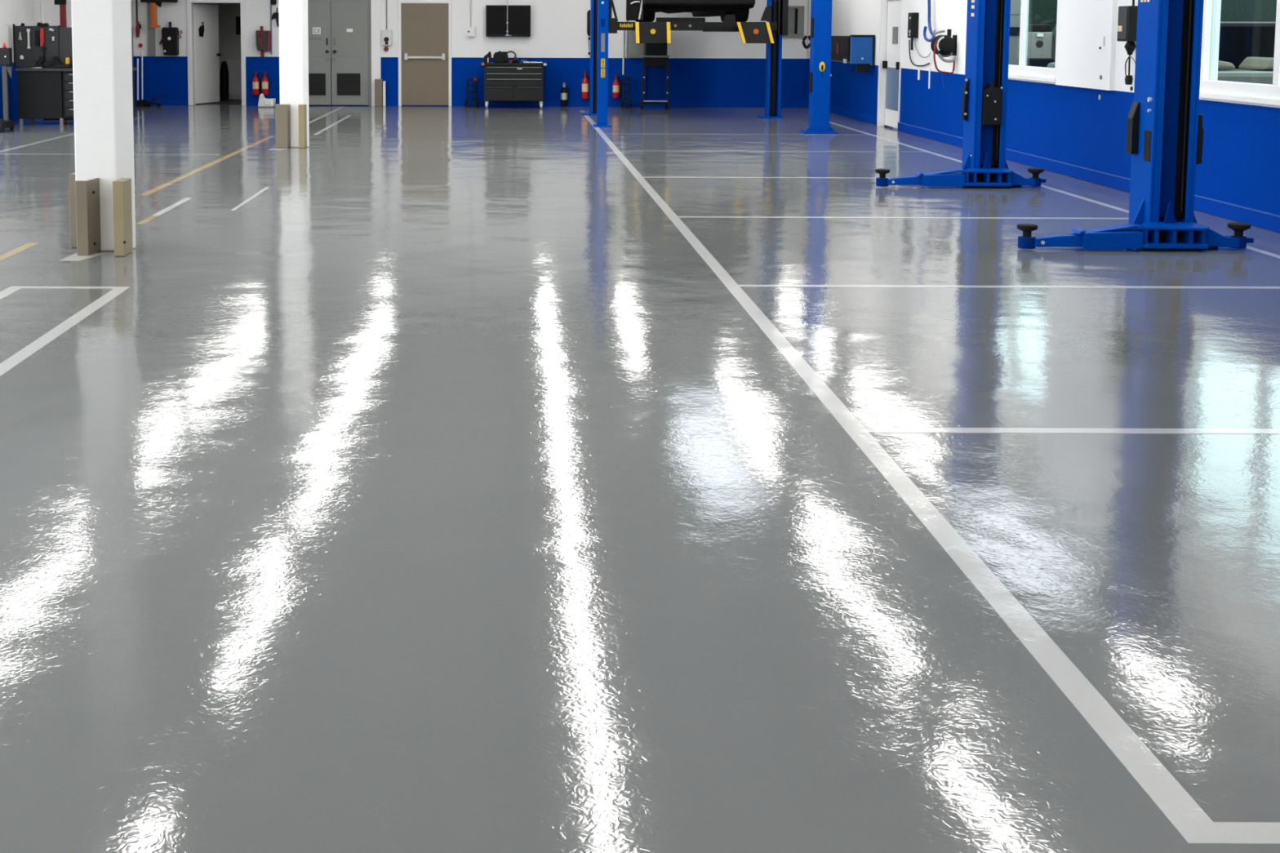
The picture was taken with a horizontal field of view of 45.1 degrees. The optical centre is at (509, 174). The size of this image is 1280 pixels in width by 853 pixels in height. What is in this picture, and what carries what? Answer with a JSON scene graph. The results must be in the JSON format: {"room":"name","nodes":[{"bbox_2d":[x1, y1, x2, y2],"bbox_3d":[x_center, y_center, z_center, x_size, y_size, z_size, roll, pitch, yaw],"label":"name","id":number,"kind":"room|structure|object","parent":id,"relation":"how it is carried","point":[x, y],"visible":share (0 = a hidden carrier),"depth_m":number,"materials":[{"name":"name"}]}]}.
{"room":"auto repair garage","nodes":[
{"label":"auto repair garage","id":0,"kind":"room"},
{"bbox_2d":[0,0,71,121],"bbox_3d":[-8.294,-1.726,11.339,0.200,4.400,38.900,0,6,0],"label":"wall","id":1,"kind":"structure","parent":0,"point":[28,12],"depth_m":25.47,"materials":[{"name":"paint"}]},
{"bbox_2d":[71,0,135,250],"bbox_3d":[-2.876,-1.665,10.901,0.388,4.400,0.420,0,6,0],"label":"pillar","id":2,"kind":"structure","parent":0,"point":[101,29],"depth_m":10.82,"materials":[{"name":"white paint"}]},
{"bbox_2d":[69,172,76,247],"bbox_3d":[-3.119,0.254,11.112,0.083,0.533,0.170,0,6,0],"label":"guard","id":3,"kind":"object","parent":2,"relation":"attached to","point":[72,176],"visible":0.29,"depth_m":11.03,"materials":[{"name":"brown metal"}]},
{"bbox_2d":[75,177,101,255],"bbox_3d":[-2.931,0.294,10.758,0.077,0.522,0.242,3,6,24],"label":"guard","id":4,"kind":"object","parent":2,"relation":"attached to","point":[87,192],"visible":1,"depth_m":10.68,"materials":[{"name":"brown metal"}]},
{"bbox_2d":[112,177,133,256],"bbox_3d":[-2.704,0.296,10.752,0.085,0.522,0.254,0,6,0],"label":"guard","id":5,"kind":"object","parent":2,"relation":"attached to","point":[122,188],"visible":1,"depth_m":10.64,"materials":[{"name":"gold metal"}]},
{"bbox_2d":[130,0,135,105],"bbox_3d":[-7.857,-3.574,30.500,0.660,4.400,0.400,0,6,0],"label":"wall","id":6,"kind":"structure","parent":0,"point":[131,1],"depth_m":30.71,"materials":[{"name":"paint"}]},
{"bbox_2d":[194,3,241,98],"bbox_3d":[-6.074,-2.885,32.274,2.635,2.700,2.600,0,6,0],"label":"wall","id":7,"kind":"structure","parent":0,"point":[229,42],"depth_m":33.46,"materials":[{"name":"paint"}]},
{"bbox_2d":[186,0,246,105],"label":"door","id":8,"kind":"structure","parent":7,"relation":"in","point":[203,63],"depth_m":31.17,"materials":[{"name":"white paint"}]},
{"bbox_2d":[218,58,241,94],"bbox_3d":[-6.077,-2.138,33.542,2.435,0.768,0.020,0,6,0],"label":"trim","id":9,"kind":"structure","parent":7,"relation":"attached to","point":[233,65],"depth_m":33.53,"materials":[{"name":"paint"}]},
{"bbox_2d":[235,16,240,34],"bbox_3d":[-5.907,-3.249,33.435,0.107,0.391,0.020,0,6,0],"label":"poster","id":10,"kind":"object","parent":7,"relation":"attached to","point":[237,18],"visible":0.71,"depth_m":33.42,"materials":[{"name":"black plastic"}]},
{"bbox_2d":[278,0,309,147],"bbox_3d":[-2.834,-2.568,20.258,0.374,4.400,0.420,0,6,0],"label":"pillar","id":11,"kind":"structure","parent":0,"point":[293,14],"depth_m":20.16,"materials":[{"name":"white paint"}]},
{"bbox_2d":[297,104,306,147],"bbox_3d":[-2.718,-0.637,20.163,0.090,0.570,0.140,0,6,0],"label":"guard","id":12,"kind":"object","parent":11,"relation":"attached to","point":[302,108],"visible":1,"depth_m":20.10,"materials":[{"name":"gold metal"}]},
{"bbox_2d":[133,0,811,106],"bbox_3d":[-1.117,-3.579,30.799,14.740,4.400,0.200,0,6,0],"label":"wall","id":13,"kind":"structure","parent":0,"point":[704,66],"depth_m":30.81,"materials":[{"name":"paint"}]},
{"bbox_2d":[146,2,155,55],"bbox_3d":[-7.176,-2.912,30.733,0.140,1.064,0.066,0,6,0],"label":"upper cabinet","id":14,"kind":"object","parent":13,"relation":"attached to","point":[151,31],"visible":0.79,"depth_m":30.71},
{"bbox_2d":[140,0,177,27],"bbox_3d":[-6.937,-3.223,30.535,0.726,0.590,0.400,0,6,0],"label":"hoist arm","id":15,"kind":"object","parent":13,"relation":"attached to","point":[153,3],"visible":1,"depth_m":30.36},
{"bbox_2d":[159,22,178,55],"bbox_3d":[-6.823,-2.723,30.674,0.383,0.668,0.220,0,6,0],"label":"hose reel","id":16,"kind":"object","parent":13,"relation":"attached to","point":[170,35],"visible":1,"depth_m":30.60,"materials":[{"name":"black plastic"}]},
{"bbox_2d":[252,71,260,94],"bbox_3d":[-5.090,-1.840,30.786,0.140,0.468,0.171,-3,7,-32],"label":"fire extinguisher","id":17,"kind":"object","parent":13,"relation":"attached to","point":[255,82],"visible":1,"depth_m":30.74,"materials":[{"name":"red metal"}]},
{"bbox_2d":[255,26,271,57],"bbox_3d":[-4.927,-2.663,30.695,0.271,0.619,0.188,0,6,0],"label":"box","id":18,"kind":"object","parent":13,"relation":"attached to","point":[263,40],"visible":1,"depth_m":30.63,"materials":[{"name":"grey metal"}]},
{"bbox_2d":[262,71,270,94],"bbox_3d":[-4.902,-1.840,30.786,0.140,0.468,0.171,-3,7,-32],"label":"fire extinguisher","id":19,"kind":"object","parent":13,"relation":"attached to","point":[265,82],"visible":0.98,"depth_m":30.74,"materials":[{"name":"red metal"}]},
{"bbox_2d":[270,0,271,54],"bbox_3d":[-4.772,-4.090,30.637,0.027,3.374,0.028,0,6,0],"label":"conduit","id":20,"kind":"object","parent":13,"relation":"attached to","point":[270,0],"visible":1,"depth_m":30.73,"materials":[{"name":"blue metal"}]},
{"bbox_2d":[271,7,279,26],"bbox_3d":[-4.670,-3.155,30.706,0.169,0.381,0.070,0,6,0],"label":"gun","id":21,"kind":"object","parent":13,"relation":"hanging from","point":[276,15],"visible":0.74,"depth_m":30.67,"materials":[{"name":"black plastic"}]},
{"bbox_2d":[307,0,371,106],"bbox_3d":[-3.457,-2.503,30.753,1.367,2.250,0.100,0,6,0],"label":"door","id":22,"kind":"structure","parent":13,"relation":"in","point":[349,81],"depth_m":30.76,"materials":[{"name":"grey metal"}]},
{"bbox_2d":[370,0,381,106],"bbox_3d":[-2.678,-2.679,30.776,0.190,2.600,0.020,0,6,0],"label":"trim","id":23,"kind":"structure","parent":13,"relation":"attached to","point":[375,4],"depth_m":30.77,"materials":[{"name":"white paint"}]},
{"bbox_2d":[382,30,391,44],"bbox_3d":[-2.455,-2.745,30.725,0.188,0.306,0.110,0,6,0],"label":"electrical box","id":24,"kind":"object","parent":13,"relation":"attached to","point":[386,34],"visible":1,"depth_m":30.68,"materials":[{"name":"silver metal"}]},
{"bbox_2d":[398,0,451,106],"bbox_3d":[-1.695,-2.433,30.764,1.072,2.119,0.090,0,6,0],"label":"door","id":25,"kind":"structure","parent":13,"relation":"in","point":[424,26],"depth_m":30.78,"materials":[{"name":"beige"}]},
{"bbox_2d":[466,26,475,36],"bbox_3d":[-0.774,-2.865,30.718,0.160,0.200,0.100,0,6,0],"label":"switch box","id":26,"kind":"object","parent":13,"relation":"attached to","point":[470,29],"visible":1,"depth_m":30.68,"materials":[{"name":"white paint"}]},
{"bbox_2d":[135,98,808,106],"bbox_3d":[-0.726,-1.438,30.899,13.618,0.120,0.012,0,6,0],"label":"baseboard","id":27,"kind":"structure","parent":13,"relation":"attached to","point":[163,101],"depth_m":30.90,"materials":[{"name":"blue paint"}]},
{"bbox_2d":[485,4,530,36],"bbox_3d":[-0.020,-3.074,30.674,0.891,0.626,0.142,0,6,0],"label":"cabinet","id":28,"kind":"object","parent":13,"relation":"attached to","point":[518,15],"visible":1,"depth_m":30.60,"materials":[{"name":"black metal"}]},
{"bbox_2d":[581,71,590,98],"bbox_3d":[1.521,-1.800,30.788,0.140,0.548,0.170,-3,7,-32],"label":"fire extinguisher","id":29,"kind":"object","parent":13,"relation":"attached to","point":[585,84],"visible":0.99,"depth_m":30.74,"materials":[{"name":"red metal"}]},
{"bbox_2d":[586,9,590,54],"bbox_3d":[1.605,-2.849,30.714,0.100,0.893,0.109,0,6,0],"label":"air regulator","id":30,"kind":"object","parent":13,"relation":"attached to","point":[588,11],"visible":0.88,"depth_m":30.66,"materials":[{"name":"black plastic"}]},
{"bbox_2d":[612,74,621,97],"bbox_3d":[2.144,-1.774,30.790,0.140,0.468,0.171,-3,7,-32],"label":"fire extinguisher","id":31,"kind":"object","parent":13,"relation":"attached to","point":[616,86],"visible":1,"depth_m":30.75,"materials":[{"name":"red metal"}]},
{"bbox_2d":[622,30,624,74],"bbox_3d":[2.294,-2.489,30.782,0.042,0.960,0.044,0,6,0],"label":"conduit","id":32,"kind":"object","parent":13,"relation":"attached to","point":[623,57],"visible":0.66,"depth_m":30.77,"materials":[{"name":"silver metal"}]},
{"bbox_2d":[628,30,644,57],"bbox_3d":[2.560,-2.626,30.727,0.313,0.572,0.125,0,6,0],"label":"box","id":33,"kind":"object","parent":13,"relation":"attached to","point":[636,50],"visible":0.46,"depth_m":30.67,"materials":[{"name":"metal"}]},
{"bbox_2d":[782,5,804,37],"bbox_3d":[5.681,-3.065,30.721,0.441,0.627,0.050,0,6,0],"label":"electrical cabinet","id":34,"kind":"object","parent":13,"relation":"in","point":[796,13],"depth_m":30.71,"materials":[{"name":"metal"}]},
{"bbox_2d":[806,0,809,58],"bbox_3d":[5.992,-4.031,30.636,0.034,3.417,0.036,0,6,0],"label":"conduit","id":35,"kind":"object","parent":13,"relation":"attached to","point":[808,1],"visible":1,"depth_m":30.72,"materials":[{"name":"silver metal"}]},
{"bbox_2d":[0,98,1279,852],"bbox_3d":[-1.132,0.468,12.805,14.740,0.200,42.000,0,6,0],"label":"floor","id":36,"kind":"structure","parent":0,"point":[429,489],"depth_m":5.21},
{"bbox_2d":[0,42,13,132],"bbox_3d":[-7.671,-1.312,23.008,0.400,1.336,0.550,0,6,0],"label":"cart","id":37,"kind":"object","parent":36,"relation":"on","point":[6,53],"visible":1,"depth_m":23.01,"materials":[{"name":"grey metal"}]},
{"bbox_2d":[0,286,23,299],"bbox_3d":[-3.021,0.894,7.276,0.085,0.001,4.310,0,6,0],"label":"floor marking","id":38,"kind":"object","parent":36,"relation":"on","point":[7,291],"depth_m":9.25,"materials":[{"name":"paint"}]},
{"bbox_2d":[0,242,39,261],"bbox_3d":[-3.502,0.571,10.605,0.080,0.001,1.400,0,6,0],"label":"floor marking","id":39,"kind":"object","parent":36,"relation":"on","point":[28,245],"depth_m":10.93,"materials":[{"name":"yellow paint"}]},
{"bbox_2d":[44,0,74,119],"bbox_3d":[-7.598,-2.125,26.159,0.600,2.350,0.480,0,6,0],"label":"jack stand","id":40,"kind":"object","parent":36,"relation":"on","point":[62,3],"visible":0.31,"depth_m":26.05,"materials":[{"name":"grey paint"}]},
{"bbox_2d":[0,286,130,376],"bbox_3d":[-2.371,0.896,7.276,0.085,0.001,4.310,0,6,0],"label":"floor marking","id":41,"kind":"object","parent":36,"relation":"on","point":[34,346],"depth_m":8.05,"materials":[{"name":"paint"}]},
{"bbox_2d":[22,286,115,288],"bbox_3d":[-2.695,0.691,9.388,0.565,0.001,0.065,0,6,0],"label":"floor marking","id":42,"kind":"object","parent":36,"relation":"on","point":[109,287],"depth_m":9.38,"materials":[{"name":"paint"}]},
{"bbox_2d":[0,116,142,152],"bbox_3d":[-6.448,-0.616,22.798,0.080,0.001,8.500,0,6,0],"label":"floor marking","id":43,"kind":"object","parent":36,"relation":"on","point":[138,117],"depth_m":20.96,"materials":[{"name":"paint"}]},
{"bbox_2d":[13,23,136,124],"bbox_3d":[-7.135,-1.632,24.906,1.985,1.614,0.750,0,6,0],"label":"workbench","id":44,"kind":"object","parent":36,"relation":"on","point":[47,92],"visible":0.6,"depth_m":24.64,"materials":[{"name":"grey metal"}]},
{"bbox_2d":[35,27,44,46],"bbox_3d":[-7.687,-2.248,25.097,0.145,0.304,0.049,0,6,0],"label":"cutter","id":45,"kind":"object","parent":44,"relation":"hanging from","point":[39,35],"visible":1,"depth_m":25.08,"materials":[{"name":"red plastic"}]},
{"bbox_2d":[35,56,45,67],"bbox_3d":[-7.612,-1.829,24.892,0.141,0.188,0.100,0,6,0],"label":"drill","id":46,"kind":"object","parent":44,"relation":"on","point":[39,63],"visible":0.94,"depth_m":24.84,"materials":[{"name":"black plastic"}]},
{"bbox_2d":[54,63,72,67],"bbox_3d":[-7.215,-1.765,24.873,0.249,0.067,0.250,0,6,0],"label":"tool case","id":47,"kind":"object","parent":44,"relation":"on","point":[62,65],"visible":0.8,"depth_m":24.75,"materials":[{"name":"grey paint"}]},
{"bbox_2d":[15,66,136,71],"bbox_3d":[-7.022,-1.709,24.898,1.760,0.045,0.750,0,6,0],"label":"countertop","id":48,"kind":"structure","parent":44,"relation":"on","point":[29,68],"depth_m":24.52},
{"bbox_2d":[60,252,106,260],"bbox_3d":[-2.952,0.570,10.640,0.240,0.001,0.370,0,6,0],"label":"floor marking","id":49,"kind":"object","parent":36,"relation":"on","point":[73,257],"depth_m":10.63,"materials":[{"name":"paint"}]},
{"bbox_2d":[0,153,220,155],"bbox_3d":[-5.004,-0.254,19.101,2.810,0.001,0.070,0,6,0],"label":"floor marking","id":50,"kind":"object","parent":36,"relation":"on","point":[0,153],"depth_m":19.09,"materials":[{"name":"paint"}]},
{"bbox_2d":[136,58,146,106],"bbox_3d":[-7.316,-1.836,30.485,0.174,0.942,0.116,0,6,0],"label":"broom","id":51,"kind":"object","parent":36,"relation":"on","point":[140,103],"visible":1,"depth_m":30.48,"materials":[{"name":"white paint"}]},
{"bbox_2d":[141,50,151,105],"bbox_3d":[-7.289,-1.937,30.736,0.174,1.096,0.116,0,6,0],"label":"broom","id":52,"kind":"object","parent":36,"relation":"on","point":[144,100],"visible":0.73,"depth_m":30.73,"materials":[{"name":"metal"}]},
{"bbox_2d":[137,215,158,223],"bbox_3d":[-2.989,0.373,12.671,0.065,0.001,0.550,0,6,0],"label":"floor marking","id":53,"kind":"object","parent":36,"relation":"on","point":[147,220],"depth_m":12.65,"materials":[{"name":"yellow paint"}]},
{"bbox_2d":[145,93,164,106],"bbox_3d":[-7.036,-1.487,30.503,0.308,0.251,0.415,0,6,0],"label":"trolley","id":54,"kind":"object","parent":36,"relation":"on","point":[148,103],"visible":1,"depth_m":30.34,"materials":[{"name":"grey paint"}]},
{"bbox_2d":[152,197,191,215],"bbox_3d":[-2.989,0.282,13.616,0.065,0.001,1.350,0,6,0],"label":"floor marking","id":55,"kind":"object","parent":36,"relation":"on","point":[184,199],"depth_m":13.56,"materials":[{"name":"paint"}]},
{"bbox_2d":[140,135,275,195],"bbox_3d":[-3.459,-0.183,18.419,0.080,0.001,7.900,0,6,0],"label":"floor marking","id":56,"kind":"object","parent":36,"relation":"on","point":[211,163],"depth_m":17.21,"materials":[{"name":"yellow paint"}]},
{"bbox_2d":[220,61,228,99],"bbox_3d":[-6.161,-2.032,33.160,0.187,0.831,0.187,0,6,0],"label":"bag","id":57,"kind":"object","parent":36,"relation":"on","point":[224,68],"visible":1,"depth_m":33.09,"materials":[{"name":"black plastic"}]},
{"bbox_2d":[230,186,269,210],"bbox_3d":[-2.406,0.217,14.313,0.040,0.001,1.950,0,6,0],"label":"floor marking","id":58,"kind":"object","parent":36,"relation":"on","point":[265,188],"depth_m":14.16,"materials":[{"name":"paint"}]},
{"bbox_2d":[257,93,275,106],"bbox_3d":[-4.798,-1.472,30.331,0.323,0.263,0.300,0,6,0],"label":"plastic bag","id":59,"kind":"object","parent":36,"relation":"on","point":[263,101],"visible":0.99,"depth_m":30.21,"materials":[{"name":"plastic"}]},
{"bbox_2d":[275,104,290,147],"bbox_3d":[-2.978,-0.638,20.173,0.179,0.570,0.120,0,6,0],"label":"guard","id":60,"kind":"object","parent":36,"relation":"on","point":[282,112],"visible":1,"depth_m":20.12,"materials":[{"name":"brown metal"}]},
{"bbox_2d":[313,115,351,134],"bbox_3d":[-2.867,-0.830,25.137,0.060,0.001,5.000,0,6,0],"label":"floor marking","id":61,"kind":"object","parent":36,"relation":"on","point":[348,116],"depth_m":24.78,"materials":[{"name":"paint"}]},
{"bbox_2d":[374,79,382,106],"bbox_3d":[-2.622,-1.645,30.760,0.149,0.541,0.150,0,6,0],"label":"guard","id":62,"kind":"object","parent":36,"relation":"on","point":[378,82],"visible":1,"depth_m":30.68,"materials":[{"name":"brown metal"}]},
{"bbox_2d":[382,80,386,106],"bbox_3d":[-2.510,-1.627,30.797,0.050,0.501,0.120,0,6,0],"label":"post","id":63,"kind":"object","parent":36,"relation":"on","point":[384,82],"visible":1,"depth_m":30.75,"materials":[{"name":"paint"}]},
{"bbox_2d":[465,77,478,106],"bbox_3d":[-0.750,-1.640,30.582,0.272,0.580,0.335,0,6,0],"label":"hand truck","id":64,"kind":"object","parent":36,"relation":"on","point":[475,79],"visible":1,"depth_m":30.66,"materials":[{"name":"black metal"}]},
{"bbox_2d":[480,62,546,108],"bbox_3d":[0.091,-1.767,30.326,1.292,0.892,0.710,0,6,0],"label":"tool chest","id":65,"kind":"object","parent":36,"relation":"on","point":[503,82],"visible":1,"depth_m":30.02,"materials":[{"name":"grey metal"}]},
{"bbox_2d":[493,50,507,62],"bbox_3d":[-0.171,-2.339,30.366,0.290,0.237,0.300,0,6,0],"label":"tool bag","id":66,"kind":"object","parent":65,"relation":"on","point":[499,56],"visible":0.98,"depth_m":30.22,"materials":[{"name":"fabric"}]},
{"bbox_2d":[560,82,568,105],"bbox_3d":[1.100,-1.620,30.805,0.140,0.455,0.171,-3,7,-32],"label":"fire extinguisher","id":67,"kind":"object","parent":36,"relation":"on","point":[564,95],"visible":1,"depth_m":30.76,"materials":[{"name":"black metal"}]},
{"bbox_2d":[593,0,611,127],"bbox_3d":[1.502,-2.370,24.606,0.270,3.200,0.360,0,6,0],"label":"lift post","id":68,"kind":"object","parent":36,"relation":"on","point":[604,6],"visible":1,"depth_m":24.57,"materials":[{"name":"blue metal"}]},
{"bbox_2d":[620,75,631,106],"bbox_3d":[2.343,-1.647,30.580,0.213,0.617,0.335,0,6,0],"label":"hand truck","id":69,"kind":"object","parent":36,"relation":"on","point":[622,102],"visible":1,"depth_m":30.66,"materials":[{"name":"black metal"}]},
{"bbox_2d":[640,43,670,108],"bbox_3d":[2.871,-2.074,30.240,0.559,1.535,0.440,0,6,0],"label":"stand","id":70,"kind":"object","parent":36,"relation":"on","point":[655,58],"visible":0.95,"depth_m":30.11,"materials":[{"name":"black metal"}]},
{"bbox_2d":[640,54,670,57],"bbox_3d":[2.872,-2.332,30.215,0.540,0.040,0.440,0,6,0],"label":"shelf","id":71,"kind":"object","parent":70,"relation":"attached to","point":[642,55],"depth_m":30.00,"materials":[{"name":"metal"}]},
{"bbox_2d":[582,0,788,118],"bbox_3d":[3.131,-2.750,28.088,3.564,3.300,3.154,0,6,0],"label":"lift","id":72,"kind":"object","parent":36,"relation":"on","point":[775,13],"visible":0.9,"depth_m":26.91,"materials":[{"name":"blue metal"}]},
{"bbox_2d":[626,0,755,22],"bbox_3d":[3.217,-3.616,28.257,2.273,1.620,2.550,0,6,0],"label":"car","id":73,"kind":"object","parent":72,"relation":"on","point":[638,11],"visible":0.93,"depth_m":27.17,"materials":[{"name":"black metal"}]},
{"bbox_2d":[604,133,868,134],"bbox_3d":[3.422,-0.611,23.097,3.980,0.001,0.070,0,6,0],"label":"floor marking","id":74,"kind":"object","parent":36,"relation":"on","point":[604,133],"depth_m":23.10,"materials":[{"name":"paint"}]},
{"bbox_2d":[642,176,892,177],"bbox_3d":[3.420,0.033,16.428,3.980,0.001,0.075,0,6,0],"label":"floor marking","id":75,"kind":"object","parent":36,"relation":"on","point":[642,176],"depth_m":16.43,"materials":[{"name":"paint"}]},
{"bbox_2d":[619,150,915,151],"bbox_3d":[3.421,-0.303,19.912,3.980,0.001,0.070,0,6,0],"label":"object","id":76,"kind":"structure","parent":36,"relation":"on","point":[620,150],"depth_m":19.92,"materials":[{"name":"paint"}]},
{"bbox_2d":[800,0,837,133],"bbox_3d":[4.734,-2.232,23.292,0.480,3.200,0.460,0,6,0],"label":"lift post","id":77,"kind":"object","parent":36,"relation":"on","point":[820,75],"visible":1,"depth_m":23.21,"materials":[{"name":"blue metal"}]},
{"bbox_2d":[678,216,1128,218],"bbox_3d":[3.419,0.365,12.994,3.980,0.001,0.070,0,6,0],"label":"floor marking","id":78,"kind":"object","parent":36,"relation":"on","point":[678,216],"depth_m":12.99,"materials":[{"name":"paint"}]},
{"bbox_2d":[579,110,1231,844],"bbox_3d":[1.387,0.046,16.221,0.085,0.002,26.515,0,6,0],"label":"floor marking","id":79,"kind":"object","parent":36,"relation":"on","point":[1175,803],"depth_m":4.25,"materials":[{"name":"paint"}]},
{"bbox_2d":[875,0,1046,186],"bbox_3d":[4.559,-1.473,15.584,1.732,3.170,0.770,0,6,0],"label":"lift","id":80,"kind":"object","parent":36,"relation":"on","point":[984,94],"visible":1,"depth_m":15.59,"materials":[{"name":"blue metal"}]},
{"bbox_2d":[738,284,1279,288],"bbox_3d":[3.418,0.698,9.540,3.980,0.001,0.070,0,6,0],"label":"floor marking","id":81,"kind":"object","parent":36,"relation":"on","point":[824,286],"depth_m":9.54,"materials":[{"name":"paint"}]},
{"bbox_2d":[829,121,1279,257],"bbox_3d":[5.442,0.161,15.176,0.065,0.002,24.415,0,6,0],"label":"floor marking","id":82,"kind":"object","parent":36,"relation":"on","point":[960,161],"depth_m":15.04,"materials":[{"name":"paint"}]},
{"bbox_2d":[865,427,1279,434],"bbox_3d":[3.416,1.028,6.126,3.980,0.001,0.075,0,6,0],"label":"floor marking","id":83,"kind":"object","parent":36,"relation":"on","point":[1002,430],"depth_m":6.12,"materials":[{"name":"paint"}]},
{"bbox_2d":[1017,0,1253,248],"bbox_3d":[4.558,-1.056,11.264,1.732,3.170,0.770,0,6,0],"label":"lift","id":84,"kind":"object","parent":36,"relation":"on","point":[1165,132],"visible":1,"depth_m":11.30,"materials":[{"name":"blue metal"}]},
{"bbox_2d":[1213,822,1279,844],"bbox_3d":[3.415,1.323,3.065,3.980,0.001,0.080,0,6,0],"label":"floor marking","id":85,"kind":"object","parent":36,"relation":"on","point":[1237,833],"depth_m":3.07,"materials":[{"name":"paint"}]},
{"bbox_2d":[829,0,1279,215],"bbox_3d":[6.176,-1.685,11.439,0.140,4.400,39.100,0,6,0],"label":"wall","id":86,"kind":"structure","parent":0,"point":[1240,165],"depth_m":16.94,"materials":[{"name":"paint"}]},
{"bbox_2d":[831,35,850,62],"bbox_3d":[5.898,-2.174,26.581,0.421,0.457,1.458,0,6,0],"label":"upper cabinet","id":87,"kind":"object","parent":86,"relation":"attached to","point":[840,45],"visible":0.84,"depth_m":26.42,"materials":[{"name":"black metal"}]},
{"bbox_2d":[849,35,875,72],"bbox_3d":[5.908,-2.025,25.661,0.401,0.625,0.165,0,6,0],"label":"upper cabinet","id":88,"kind":"object","parent":86,"relation":"attached to","point":[862,51],"visible":1,"depth_m":25.61,"materials":[{"name":"blue metal"}]},
{"bbox_2d":[855,63,870,72],"bbox_3d":[5.926,-1.785,25.702,0.220,0.140,0.100,0,6,0],"label":"drip tray","id":89,"kind":"object","parent":88,"relation":"on","point":[860,68],"depth_m":25.65,"materials":[{"name":"black plastic"}]},
{"bbox_2d":[876,0,902,128],"bbox_3d":[6.107,-2.032,24.396,0.200,2.600,1.060,0,6,0],"label":"door","id":90,"kind":"structure","parent":86,"relation":"in","point":[891,14],"depth_m":24.59,"materials":[{"name":"white paint"}]},
{"bbox_2d":[907,12,919,49],"bbox_3d":[6.055,-2.151,23.030,0.108,0.562,0.286,0,6,0],"label":"control box","id":91,"kind":"object","parent":86,"relation":"attached to","point":[913,17],"visible":1,"depth_m":22.90,"materials":[{"name":"black plastic"}]},
{"bbox_2d":[933,29,945,35],"bbox_3d":[6.024,-1.988,21.506,0.168,0.095,0.028,0,6,0],"label":"hook","id":92,"kind":"object","parent":86,"relation":"attached to","point":[935,33],"visible":1,"depth_m":21.50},
{"bbox_2d":[923,0,935,42],"bbox_3d":[5.996,-2.289,21.871,0.084,0.796,0.627,1,6,5],"label":"hose","id":93,"kind":"object","parent":92,"relation":"hanging from","point":[926,38],"visible":0.94,"depth_m":21.99,"materials":[{"name":"rubber"}]},
{"bbox_2d":[930,29,956,74],"bbox_3d":[5.946,-1.683,20.966,0.327,0.611,0.363,1,6,8],"label":"hose reel","id":94,"kind":"object","parent":86,"relation":"attached to","point":[944,46],"visible":1,"depth_m":20.85,"materials":[{"name":"black plastic"}]},
{"bbox_2d":[1008,0,1058,82],"bbox_3d":[6.117,-2.013,18.218,0.140,1.750,2.601,0,6,0],"label":"window","id":95,"kind":"structure","parent":86,"relation":"in","point":[1021,71],"depth_m":18.17,"materials":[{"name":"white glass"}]},
{"bbox_2d":[829,105,1279,232],"bbox_3d":[6.085,0.447,11.544,0.026,0.134,38.900,0,6,0],"label":"baseboard","id":96,"kind":"structure","parent":86,"relation":"attached to","point":[1267,220],"depth_m":16.11,"materials":[{"name":"blue paint"}]},
{"bbox_2d":[1055,0,1117,90],"bbox_3d":[6.084,-2.625,16.071,0.050,3.420,1.536,0,6,0],"label":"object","id":97,"kind":"structure","parent":86,"relation":"attached to","point":[1082,26],"depth_m":16.08,"materials":[{"name":"white paint"}]},
{"bbox_2d":[1117,5,1137,84],"bbox_3d":[6.033,-1.259,14.925,0.144,0.762,0.382,0,6,0],"label":"junction box","id":98,"kind":"object","parent":86,"relation":"attached to","point":[1127,15],"visible":0.86,"depth_m":14.86,"materials":[{"name":"grey paint"}]},
{"bbox_2d":[1199,0,1279,106],"bbox_3d":[6.115,-1.393,11.787,0.140,1.750,3.397,0,6,0],"label":"window","id":99,"kind":"structure","parent":86,"relation":"in","point":[1210,88],"depth_m":13.00,"materials":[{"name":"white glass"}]},
{"label":"outside","id":100,"kind":"structure","parent":0,"visible":0},
{"bbox_3d":[15.121,-0.173,21.076,17.760,0.200,38.000,0,6,0],"label":"ground","id":101,"kind":"structure","parent":100,"visible":0},
{"bbox_2d":[1008,0,1021,65],"bbox_3d":[7.277,-1.877,22.310,0.360,2.900,0.420,0,6,0],"label":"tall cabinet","id":102,"kind":"object","parent":101,"relation":"on","point":[1015,19],"visible":0.1,"depth_m":22.09,"materials":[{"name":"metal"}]},
{"bbox_2d":[1017,24,1053,66],"bbox_3d":[7.119,-1.152,20.778,0.330,1.751,0.450,0,6,0],"label":"machine","id":103,"kind":"object","parent":101,"relation":"on","point":[1039,36],"visible":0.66,"depth_m":20.53,"materials":[{"name":"grey plastic"}]},
{"bbox_2d":[1028,0,1057,62],"bbox_3d":[8.213,-2.149,24.658,2.689,3.287,1.820,0,6,0],"label":"hedge","id":104,"kind":"object","parent":101,"relation":"on","point":[1040,11],"visible":0.05,"depth_m":24.02,"materials":[{"name":"green plant"}]},
{"bbox_2d":[1051,24,1056,46],"bbox_3d":[7.832,-1.756,21.076,0.848,2.900,0.300,0,6,0],"label":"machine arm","id":105,"kind":"object","parent":101,"relation":"on","point":[1054,30],"visible":0.11,"depth_m":20.93,"materials":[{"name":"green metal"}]},
{"bbox_2d":[1046,21,1275,84],"bbox_3d":[7.603,-0.820,17.198,1.920,1.780,4.000,0,6,0],"label":"parked vehicle","id":106,"kind":"object","parent":101,"relation":"on","point":[1246,48],"visible":0.08,"depth_m":16.33,"materials":[{"name":"grey metal"}]},
{"bbox_2d":[1220,0,1276,22],"bbox_3d":[10.199,-1.506,19.418,2.899,2.962,4.234,0,6,0],"label":"hedge","id":107,"kind":"object","parent":101,"relation":"on","point":[1263,11],"visible":0.03,"depth_m":18.79,"materials":[{"name":"green plant"}]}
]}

